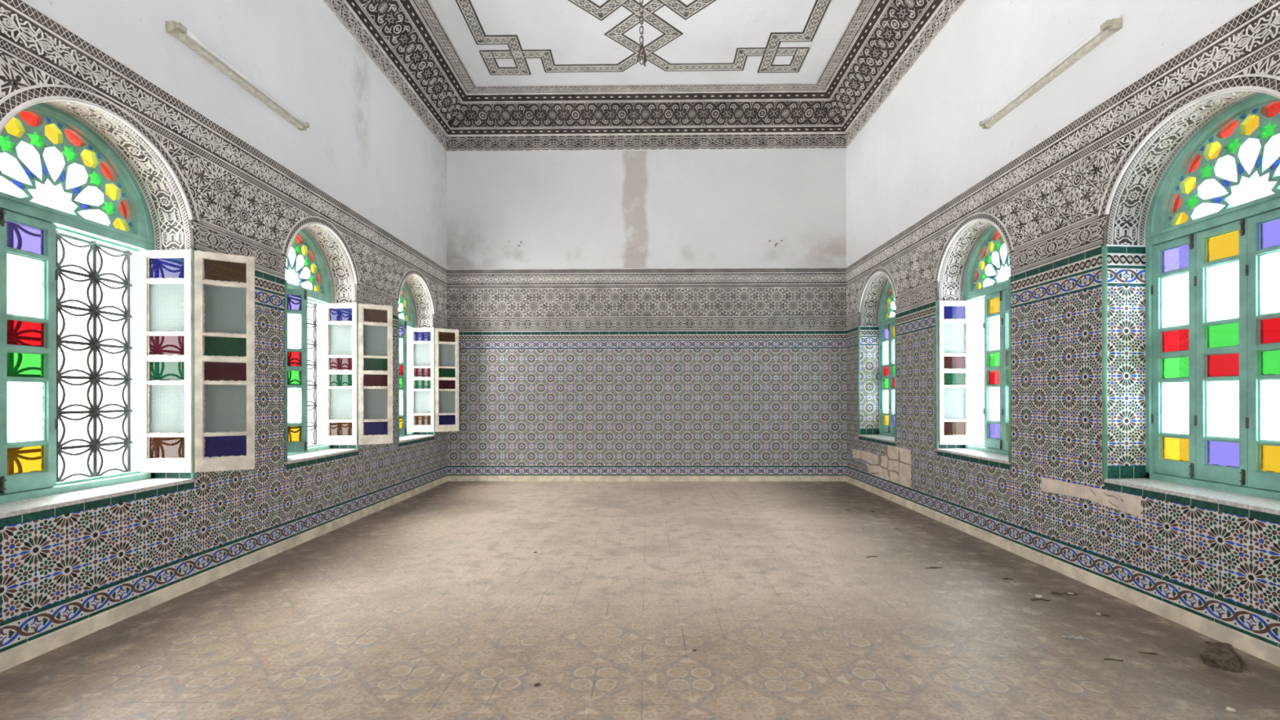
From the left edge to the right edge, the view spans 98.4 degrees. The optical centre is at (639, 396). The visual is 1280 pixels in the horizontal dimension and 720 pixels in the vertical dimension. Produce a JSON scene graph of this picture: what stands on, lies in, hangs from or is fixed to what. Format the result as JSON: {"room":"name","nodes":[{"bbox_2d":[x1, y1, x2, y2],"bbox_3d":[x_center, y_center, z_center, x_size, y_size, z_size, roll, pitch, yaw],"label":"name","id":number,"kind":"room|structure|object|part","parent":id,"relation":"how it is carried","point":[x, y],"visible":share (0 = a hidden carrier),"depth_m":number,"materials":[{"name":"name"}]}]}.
{"room":"empty ornate hall","nodes":[
{"label":"empty ornate hall","id":0,"kind":"room"},
{"bbox_2d":[0,0,447,653],"bbox_3d":[-3.030,-1.455,1.417,0.485,5.300,12.759,0,0,1],"label":"wall","id":1,"kind":"structure","parent":0,"point":[215,169],"depth_m":3.78,"materials":[{"name":"tile"}]},
{"bbox_2d":[0,102,255,518],"bbox_3d":[-2.848,-0.484,2.971,0.691,2.057,1.275,0,0,1],"label":"window","id":2,"kind":"structure","parent":1,"relation":"in","point":[30,481],"depth_m":3.16,"materials":[{"name":"green paint"}]},
{"bbox_3d":[-3.084,-0.792,2.766,0.003,0.134,0.179,0,0,1],"label":"pane","id":3,"kind":"part","parent":2,"relation":"part of","materials":[{"name":"purple glass"}]},
{"bbox_3d":[-3.083,-0.314,2.766,0.003,0.127,0.179,0,0,1],"label":"pane","id":4,"kind":"part","parent":2,"relation":"part of","materials":[{"name":"red glass"}]},
{"bbox_3d":[-3.083,0.318,2.766,0.003,0.137,0.179,0,0,1],"label":"pane","id":5,"kind":"part","parent":2,"relation":"part of","materials":[{"name":"yellow glass"}]},
{"bbox_3d":[-3.083,-0.156,2.766,0.003,0.124,0.179,0,0,1],"label":"pane","id":6,"kind":"part","parent":2,"relation":"part of","materials":[{"name":"green glass"}]},
{"bbox_3d":[-3.102,-1.217,2.898,0.001,0.467,0.886,0,0,1],"label":"fanlight glass","id":7,"kind":"part","parent":2,"relation":"part of","materials":[{"name":"multicoloured glass"}]},
{"bbox_2d":[6,230,133,482],"bbox_3d":[-3.184,-0.220,2.900,0.019,1.450,1.110,0,0,1],"label":"iron grille","id":8,"kind":"object","parent":2,"relation":"attached to","point":[94,311],"depth_m":3.18,"materials":[{"name":"black metal"}]},
{"bbox_3d":[-3.083,-0.484,2.898,0.089,2.057,1.124,0,0,1],"label":"frame","id":9,"kind":"part","parent":2,"relation":"part of","materials":[{"name":"green paint"}]},
{"bbox_3d":[-2.908,0.527,2.896,0.274,0.035,1.124,0,0,1],"label":"sill","id":10,"kind":"part","parent":2,"relation":"part of","materials":[{"name":"stone"}]},
{"bbox_3d":[-2.926,0.318,3.422,0.234,0.137,0.003,0,0,1],"label":"pane","id":11,"kind":"part","parent":2,"relation":"part of","materials":[{"name":"brown glass"}]},
{"bbox_3d":[-2.927,-0.156,3.422,0.234,0.124,0.003,0,0,1],"label":"pane","id":12,"kind":"part","parent":2,"relation":"part of","materials":[{"name":"green glass"}]},
{"bbox_3d":[-2.927,-0.315,3.422,0.234,0.127,0.003,0,0,1],"label":"pane","id":13,"kind":"part","parent":2,"relation":"part of","materials":[{"name":"red glass"}]},
{"bbox_3d":[-2.928,-0.793,3.422,0.234,0.134,0.003,0,0,1],"label":"pane","id":14,"kind":"part","parent":2,"relation":"part of","materials":[{"name":"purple glass"}]},
{"bbox_3d":[-2.632,0.317,3.507,0.222,0.137,0.003,0,0,-32],"label":"pane","id":15,"kind":"part","parent":2,"relation":"part of","materials":[{"name":"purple glass"}]},
{"bbox_3d":[-2.632,-0.157,3.507,0.222,0.124,0.003,0,0,-32],"label":"pane","id":16,"kind":"part","parent":2,"relation":"part of","materials":[{"name":"red glass"}]},
{"bbox_3d":[-2.633,-0.315,3.507,0.222,0.127,0.003,0,0,-32],"label":"pane","id":17,"kind":"part","parent":2,"relation":"part of","materials":[{"name":"green glass"}]},
{"bbox_3d":[-2.633,-0.793,3.507,0.222,0.134,0.003,0,0,-32],"label":"pane","id":18,"kind":"part","parent":2,"relation":"part of","materials":[{"name":"brown glass"}]},
{"bbox_2d":[0,475,448,672],"bbox_3d":[-2.763,1.153,3.432,0.019,0.083,8.696,0,0,1],"label":"baseboard","id":19,"kind":"structure","parent":1,"relation":"attached to","point":[14,656],"depth_m":3.23,"materials":[{"name":"beige stone"}]},
{"bbox_2d":[165,21,309,130],"bbox_3d":[-2.731,-2.180,3.859,0.081,0.072,1.254,0,0,1],"label":"lamp","id":20,"kind":"object","parent":1,"relation":"attached to","point":[177,29],"visible":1,"depth_m":3.68,"materials":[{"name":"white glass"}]},
{"bbox_2d":[285,229,392,464],"bbox_3d":[-2.824,-0.484,4.911,0.691,2.057,1.275,0,0,1],"label":"window","id":21,"kind":"structure","parent":1,"relation":"in","point":[338,371],"depth_m":5.34,"materials":[{"name":"green paint"}]},
{"bbox_3d":[-2.947,0.318,4.642,0.179,0.137,0.003,0,0,-31],"label":"pane","id":22,"kind":"part","parent":21,"relation":"part of","materials":[{"name":"yellow glass"}]},
{"bbox_3d":[-2.948,-0.156,4.642,0.179,0.124,0.003,0,0,-31],"label":"pane","id":23,"kind":"part","parent":21,"relation":"part of","materials":[{"name":"green glass"}]},
{"bbox_3d":[-2.948,-0.315,4.642,0.179,0.127,0.003,0,0,-31],"label":"pane","id":24,"kind":"part","parent":21,"relation":"part of","materials":[{"name":"red glass"}]},
{"bbox_3d":[-2.949,-0.793,4.642,0.179,0.134,0.003,0,0,-31],"label":"pane","id":25,"kind":"part","parent":21,"relation":"part of","materials":[{"name":"purple glass"}]},
{"bbox_2d":[287,302,317,444],"bbox_3d":[-3.160,-0.220,4.839,0.019,1.450,1.110,0,0,1],"label":"iron grille","id":26,"kind":"object","parent":21,"relation":"attached to","point":[314,324],"depth_m":5.28,"materials":[{"name":"black metal"}]},
{"bbox_3d":[-3.078,-1.217,4.838,0.001,0.467,0.886,0,0,1],"label":"fanlight glass","id":27,"kind":"part","parent":21,"relation":"part of","materials":[{"name":"multicoloured glass"}]},
{"bbox_3d":[-3.059,-0.484,4.838,0.089,2.057,1.124,0,0,1],"label":"frame","id":28,"kind":"part","parent":21,"relation":"part of","materials":[{"name":"green paint"}]},
{"bbox_3d":[-2.884,0.527,4.836,0.274,0.035,1.124,0,0,1],"label":"sill","id":29,"kind":"part","parent":21,"relation":"part of","materials":[{"name":"stone"}]},
{"bbox_3d":[-2.904,-0.793,5.362,0.234,0.134,0.003,0,0,1],"label":"pane","id":30,"kind":"part","parent":21,"relation":"part of","materials":[{"name":"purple glass"}]},
{"bbox_3d":[-2.903,-0.315,5.362,0.234,0.127,0.003,0,0,1],"label":"pane","id":31,"kind":"part","parent":21,"relation":"part of","materials":[{"name":"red glass"}]},
{"bbox_3d":[-2.902,0.318,5.362,0.234,0.137,0.003,0,0,1],"label":"pane","id":32,"kind":"part","parent":21,"relation":"part of","materials":[{"name":"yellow glass"}]},
{"bbox_3d":[-2.903,-0.156,5.362,0.234,0.124,0.003,0,0,1],"label":"pane","id":33,"kind":"part","parent":21,"relation":"part of","materials":[{"name":"green glass"}]},
{"bbox_3d":[-2.608,0.317,5.447,0.222,0.137,0.003,0,0,-32],"label":"pane","id":34,"kind":"part","parent":21,"relation":"part of","materials":[{"name":"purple glass"}]},
{"bbox_3d":[-2.608,-0.157,5.447,0.222,0.124,0.003,0,0,-32],"label":"pane","id":35,"kind":"part","parent":21,"relation":"part of","materials":[{"name":"red glass"}]},
{"bbox_3d":[-2.609,-0.315,5.447,0.222,0.127,0.003,0,0,-32],"label":"pane","id":36,"kind":"part","parent":21,"relation":"part of","materials":[{"name":"green glass"}]},
{"bbox_3d":[-2.609,-0.793,5.447,0.222,0.134,0.003,0,0,-32],"label":"pane","id":37,"kind":"part","parent":21,"relation":"part of","materials":[{"name":"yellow glass"}]},
{"bbox_2d":[397,282,458,443],"bbox_3d":[-2.800,-0.484,6.856,0.691,2.057,1.275,0,0,1],"label":"window","id":38,"kind":"structure","parent":1,"relation":"in","point":[420,378],"depth_m":7.30,"materials":[{"name":"green paint"}]},
{"bbox_2d":[399,339,402,415],"bbox_3d":[-3.136,-0.220,6.784,0.019,1.450,1.110,0,0,1],"label":"iron grille","id":39,"kind":"object","parent":38,"relation":"attached to","point":[399,340],"depth_m":7.23,"materials":[{"name":"metal"}]},
{"bbox_3d":[-2.924,-0.156,6.587,0.179,0.124,0.003,0,0,-31],"label":"pane","id":40,"kind":"part","parent":38,"relation":"part of","materials":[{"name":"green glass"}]},
{"bbox_3d":[-2.924,-0.315,6.587,0.179,0.127,0.003,0,0,-31],"label":"pane","id":41,"kind":"part","parent":38,"relation":"part of","materials":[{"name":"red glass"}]},
{"bbox_3d":[-2.925,-0.793,6.587,0.179,0.134,0.003,0,0,-31],"label":"pane","id":42,"kind":"part","parent":38,"relation":"part of","materials":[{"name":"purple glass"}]},
{"bbox_3d":[-2.923,0.318,6.587,0.179,0.137,0.003,0,0,-31],"label":"pane","id":43,"kind":"part","parent":38,"relation":"part of","materials":[{"name":"yellow glass"}]},
{"bbox_3d":[-3.035,-0.484,6.783,0.089,2.057,1.124,0,0,1],"label":"frame","id":44,"kind":"part","parent":38,"relation":"part of","materials":[{"name":"green paint"}]},
{"bbox_3d":[-2.860,0.527,6.781,0.274,0.035,1.124,0,0,1],"label":"sill","id":45,"kind":"part","parent":38,"relation":"part of","materials":[{"name":"stone"}]},
{"bbox_3d":[-2.878,0.318,7.307,0.234,0.137,0.003,0,0,1],"label":"pane","id":46,"kind":"part","parent":38,"relation":"part of","materials":[{"name":"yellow glass"}]},
{"bbox_3d":[-2.879,-0.156,7.307,0.234,0.124,0.003,0,0,1],"label":"pane","id":47,"kind":"part","parent":38,"relation":"part of","materials":[{"name":"green glass"}]},
{"bbox_3d":[-2.879,-0.315,7.307,0.234,0.127,0.003,0,0,1],"label":"pane","id":48,"kind":"part","parent":38,"relation":"part of","materials":[{"name":"red glass"}]},
{"bbox_3d":[-2.880,-0.793,7.307,0.234,0.134,0.003,0,0,1],"label":"pane","id":49,"kind":"part","parent":38,"relation":"part of","materials":[{"name":"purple glass"}]},
{"bbox_3d":[-2.584,-0.157,7.391,0.222,0.124,0.003,0,0,-32],"label":"pane","id":50,"kind":"part","parent":38,"relation":"part of","materials":[{"name":"red glass"}]},
{"bbox_3d":[-2.585,-0.315,7.391,0.222,0.127,0.003,0,0,-32],"label":"pane","id":51,"kind":"part","parent":38,"relation":"part of","materials":[{"name":"green glass"}]},
{"bbox_3d":[-2.584,0.317,7.391,0.222,0.137,0.003,0,0,-32],"label":"pane","id":52,"kind":"part","parent":38,"relation":"part of","materials":[{"name":"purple glass"}]},
{"bbox_3d":[-2.585,-0.793,7.391,0.222,0.134,0.003,0,0,-32],"label":"pane","id":53,"kind":"part","parent":38,"relation":"part of","materials":[{"name":"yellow glass"}]},
{"bbox_2d":[0,481,1279,719],"bbox_3d":[0.005,1.190,1.383,5.646,0.001,12.766,0,0,1],"label":"floor","id":54,"kind":"structure","parent":0,"point":[438,602],"depth_m":2.82,"materials":[{"name":"tile"}]},
{"bbox_2d":[926,566,942,568],"bbox_3d":[2.027,1.184,3.818,0.133,0.005,0.029,0,0,-5],"label":"smear","id":55,"kind":"object","parent":54,"relation":"on","point":[930,567],"visible":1,"depth_m":3.81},
{"bbox_2d":[1035,594,1042,598],"bbox_3d":[2.348,1.176,3.252,0.038,0.020,0.028,0,0,1],"label":"chip","id":56,"kind":"object","parent":54,"relation":"on","point":[1037,596],"visible":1,"depth_m":3.25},
{"bbox_2d":[1030,598,1050,601],"bbox_3d":[2.328,1.183,3.219,0.117,0.005,0.048,0,0,1],"label":"heap","id":57,"kind":"object","parent":54,"relation":"on","point":[1031,599],"visible":1,"depth_m":3.21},
{"bbox_2d":[1050,591,1079,595],"bbox_3d":[2.553,1.181,3.310,0.154,0.008,0.052,0,0,9],"label":"chips","id":58,"kind":"object","parent":54,"relation":"on","point":[1053,593],"visible":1,"depth_m":3.30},
{"bbox_2d":[1061,635,1088,639],"bbox_3d":[2.136,1.181,2.712,0.116,0.011,0.050,0,0,18],"label":"flake","id":59,"kind":"object","parent":54,"relation":"on","point":[1069,637],"visible":1,"depth_m":2.70,"materials":[{"name":"grey"}]},
{"bbox_2d":[1103,657,1123,661],"bbox_3d":[2.128,1.183,2.481,0.072,0.007,0.006,0,0,14],"label":"twig","id":60,"kind":"object","parent":54,"relation":"on","point":[1104,658],"visible":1,"depth_m":2.48,"materials":[{"name":"wood"}]},
{"bbox_2d":[1137,651,1158,654],"bbox_3d":[2.346,1.184,2.548,0.087,0.003,0.020,0,0,18],"label":"smear","id":61,"kind":"object","parent":54,"relation":"on","point":[1150,653],"visible":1,"depth_m":2.54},
{"bbox_2d":[1204,641,1232,647],"bbox_3d":[2.768,1.182,2.631,0.117,0.007,0.056,0,0,1],"label":"crumbs","id":62,"kind":"object","parent":54,"relation":"on","point":[1220,644],"visible":0.94,"depth_m":2.63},
{"bbox_2d":[1198,644,1253,672],"bbox_3d":[2.573,1.144,2.444,0.179,0.083,0.157,0,0,1],"label":"clump","id":63,"kind":"object","parent":54,"relation":"on","point":[1226,658],"visible":1,"depth_m":2.41,"materials":[{"name":"brown soil"}]},
{"bbox_2d":[1225,706,1235,711],"bbox_3d":[2.229,1.180,2.084,0.029,0.012,0.022,0,0,40],"label":"pebble","id":64,"kind":"object","parent":54,"relation":"on","point":[1228,708],"visible":1,"depth_m":2.08,"materials":[{"name":"white stone"}]},
{"bbox_2d":[428,0,860,85],"bbox_3d":[-0.003,-4.029,1.373,5.606,0.013,12.746,0,0,1],"label":"ceiling","id":65,"kind":"structure","parent":0,"point":[499,42],"depth_m":6.24,"materials":[{"name":"paint"}]},
{"bbox_2d":[636,0,646,66],"bbox_3d":[0.009,-3.034,3.400,0.062,2.002,0.027,0,0,1],"label":"hanging chain","id":66,"kind":"object","parent":65,"relation":"hanging from","point":[642,47],"visible":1,"depth_m":3.40,"materials":[{"name":"grey metal"}]},
{"bbox_2d":[446,149,846,475],"bbox_3d":[0.076,-1.460,7.741,5.639,5.300,0.010,0,0,1],"label":"wall","id":67,"kind":"structure","parent":0,"point":[642,313],"depth_m":7.74,"materials":[{"name":"paint"}]},
{"bbox_2d":[447,475,845,481],"bbox_3d":[0.083,1.148,7.735,5.606,0.083,0.019,0,0,1],"label":"baseboard","id":68,"kind":"structure","parent":67,"relation":"attached to","point":[451,477],"depth_m":7.73,"materials":[{"name":"beige stone"}]},
{"bbox_2d":[845,0,1279,647],"bbox_3d":[3.031,-1.465,1.342,0.485,5.300,12.759,0,0,1],"label":"wall","id":69,"kind":"structure","parent":0,"point":[1068,179],"depth_m":3.77,"materials":[{"name":"tile"}]},
{"bbox_2d":[322,0,965,151],"bbox_3d":[0.022,-3.740,3.397,5.607,0.583,8.701,0,0,1],"label":"crown molding","id":70,"kind":"structure","parent":69,"relation":"attached to","point":[406,40],"depth_m":7.33,"materials":[{"name":"grey paint"}]},
{"bbox_2d":[858,280,895,443],"bbox_3d":[3.039,-0.493,6.708,0.355,2.057,1.124,0,0,1],"label":"window","id":71,"kind":"structure","parent":69,"relation":"in","point":[886,322],"depth_m":7.06,"materials":[{"name":"green paint"}]},
{"bbox_3d":[3.000,0.518,6.708,0.274,0.035,1.124,0,0,1],"label":"sill","id":72,"kind":"part","parent":71,"relation":"part of","materials":[{"name":"stone"}]},
{"bbox_3d":[3.177,-0.166,7.104,0.003,0.124,0.179,0,0,1],"label":"pane","id":73,"kind":"part","parent":71,"relation":"part of","materials":[{"name":"green glass"}]},
{"bbox_3d":[3.176,-0.324,7.104,0.003,0.127,0.179,0,0,1],"label":"pane","id":74,"kind":"part","parent":71,"relation":"part of","materials":[{"name":"red glass"}]},
{"bbox_3d":[3.176,-0.802,7.104,0.003,0.134,0.179,0,0,1],"label":"pane","id":75,"kind":"part","parent":71,"relation":"part of","materials":[{"name":"purple glass"}]},
{"bbox_3d":[3.172,-0.493,6.706,0.089,2.057,1.124,0,0,1],"label":"frame","id":76,"kind":"part","parent":71,"relation":"part of","materials":[{"name":"green paint"}]},
{"bbox_3d":[3.178,0.308,7.104,0.003,0.137,0.179,0,0,1],"label":"pane","id":77,"kind":"part","parent":71,"relation":"part of","materials":[{"name":"yellow glass"}]},
{"bbox_2d":[936,225,1010,465],"bbox_3d":[3.015,-0.493,4.763,0.355,2.057,1.124,0,0,1],"label":"window","id":78,"kind":"structure","parent":69,"relation":"in","point":[955,370],"depth_m":5.04,"materials":[{"name":"green paint"}]},
{"bbox_3d":[3.011,-0.802,5.289,0.214,0.134,0.003,0,0,1],"label":"pane","id":79,"kind":"part","parent":78,"relation":"part of","materials":[{"name":"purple glass"}]},
{"bbox_3d":[3.013,0.309,5.289,0.214,0.137,0.003,0,0,1],"label":"pane","id":80,"kind":"part","parent":78,"relation":"part of","materials":[{"name":"brown glass"}]},
{"bbox_3d":[3.012,-0.166,5.289,0.214,0.124,0.003,0,0,1],"label":"pane","id":81,"kind":"part","parent":78,"relation":"part of","materials":[{"name":"green glass"}]},
{"bbox_3d":[3.012,-0.324,5.289,0.214,0.127,0.003,0,0,1],"label":"pane","id":82,"kind":"part","parent":78,"relation":"part of","materials":[{"name":"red glass"}]},
{"bbox_3d":[2.976,0.518,4.764,0.274,0.035,1.124,0,0,1],"label":"sill","id":83,"kind":"part","parent":78,"relation":"part of","materials":[{"name":"stone"}]},
{"bbox_3d":[3.148,-0.493,4.761,0.089,2.057,1.124,0,0,1],"label":"frame","id":84,"kind":"part","parent":78,"relation":"part of","materials":[{"name":"green paint"}]},
{"bbox_3d":[3.165,-1.226,4.761,0.001,0.467,0.886,0,0,1],"label":"fanlight glass","id":85,"kind":"part","parent":78,"relation":"part of","materials":[{"name":"multicoloured glass"}]},
{"bbox_3d":[3.149,-0.324,4.894,0.003,0.127,0.179,0,0,1],"label":"pane","id":86,"kind":"part","parent":78,"relation":"part of","materials":[{"name":"green glass"}]},
{"bbox_3d":[3.148,-0.802,4.894,0.003,0.134,0.179,0,0,1],"label":"pane","id":87,"kind":"part","parent":78,"relation":"part of","materials":[{"name":"yellow glass"}]},
{"bbox_3d":[3.150,0.308,4.894,0.003,0.137,0.179,0,0,1],"label":"pane","id":88,"kind":"part","parent":78,"relation":"part of","materials":[{"name":"purple glass"}]},
{"bbox_3d":[3.150,-0.166,4.894,0.003,0.124,0.179,0,0,1],"label":"pane","id":89,"kind":"part","parent":78,"relation":"part of","materials":[{"name":"red glass"}]},
{"bbox_2d":[978,17,1122,128],"bbox_3d":[2.792,-2.197,3.866,0.081,0.074,1.264,0,0,1],"label":"lamp","id":90,"kind":"object","parent":69,"relation":"attached to","point":[1109,27],"visible":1,"depth_m":3.68,"materials":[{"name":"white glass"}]},
{"bbox_2d":[845,475,1279,666],"bbox_3d":[2.822,1.144,3.363,0.019,0.083,8.696,0,0,1],"label":"baseboard","id":91,"kind":"structure","parent":69,"relation":"attached to","point":[1270,653],"depth_m":3.27,"materials":[{"name":"beige stone"}]},
{"bbox_2d":[1103,92,1279,515],"bbox_3d":[2.991,-0.493,2.823,0.355,2.057,1.124,0,0,1],"label":"window","id":92,"kind":"structure","parent":69,"relation":"in","point":[1243,472],"depth_m":3.00,"materials":[{"name":"green paint"}]},
{"bbox_3d":[3.130,0.308,3.219,0.003,0.137,0.179,0,0,1],"label":"pane","id":93,"kind":"part","parent":92,"relation":"part of","materials":[{"name":"yellow glass"}]},
{"bbox_3d":[3.129,-0.166,3.219,0.003,0.124,0.179,0,0,1],"label":"pane","id":94,"kind":"part","parent":92,"relation":"part of","materials":[{"name":"green glass"}]},
{"bbox_3d":[3.128,-0.324,3.219,0.003,0.127,0.179,0,0,1],"label":"pane","id":95,"kind":"part","parent":92,"relation":"part of","materials":[{"name":"red glass"}]},
{"bbox_3d":[3.128,-0.802,3.219,0.003,0.134,0.179,0,0,1],"label":"pane","id":96,"kind":"part","parent":92,"relation":"part of","materials":[{"name":"purple glass"}]},
{"bbox_3d":[2.952,0.518,2.824,0.274,0.035,1.124,0,0,1],"label":"sill","id":97,"kind":"part","parent":92,"relation":"part of","materials":[{"name":"stone"}]},
{"bbox_3d":[3.126,0.308,2.954,0.003,0.137,0.179,0,0,1],"label":"pane","id":98,"kind":"part","parent":92,"relation":"part of","materials":[{"name":"purple glass"}]},
{"bbox_3d":[3.126,-0.166,2.954,0.003,0.124,0.179,0,0,1],"label":"pane","id":99,"kind":"part","parent":92,"relation":"part of","materials":[{"name":"red glass"}]},
{"bbox_3d":[3.125,-0.324,2.954,0.003,0.127,0.179,0,0,1],"label":"pane","id":100,"kind":"part","parent":92,"relation":"part of","materials":[{"name":"green glass"}]},
{"bbox_3d":[3.124,-0.802,2.954,0.003,0.134,0.179,0,0,1],"label":"pane","id":101,"kind":"part","parent":92,"relation":"part of","materials":[{"name":"yellow glass"}]},
{"bbox_3d":[3.141,-1.226,2.821,0.001,0.467,0.886,0,0,1],"label":"fanlight glass","id":102,"kind":"part","parent":92,"relation":"part of","materials":[{"name":"multicoloured glass"}]},
{"bbox_3d":[3.122,-0.324,2.689,0.003,0.127,0.179,0,0,1],"label":"pane","id":103,"kind":"part","parent":92,"relation":"part of","materials":[{"name":"red glass"}]},
{"bbox_3d":[3.121,-0.802,2.689,0.003,0.134,0.179,0,0,1],"label":"pane","id":104,"kind":"part","parent":92,"relation":"part of","materials":[{"name":"purple glass"}]},
{"bbox_3d":[3.123,0.308,2.689,0.003,0.137,0.179,0,0,1],"label":"pane","id":105,"kind":"part","parent":92,"relation":"part of","materials":[{"name":"yellow glass"}]},
{"bbox_3d":[3.122,-0.166,2.689,0.003,0.124,0.179,0,0,1],"label":"pane","id":106,"kind":"part","parent":92,"relation":"part of","materials":[{"name":"green glass"}]}
]}

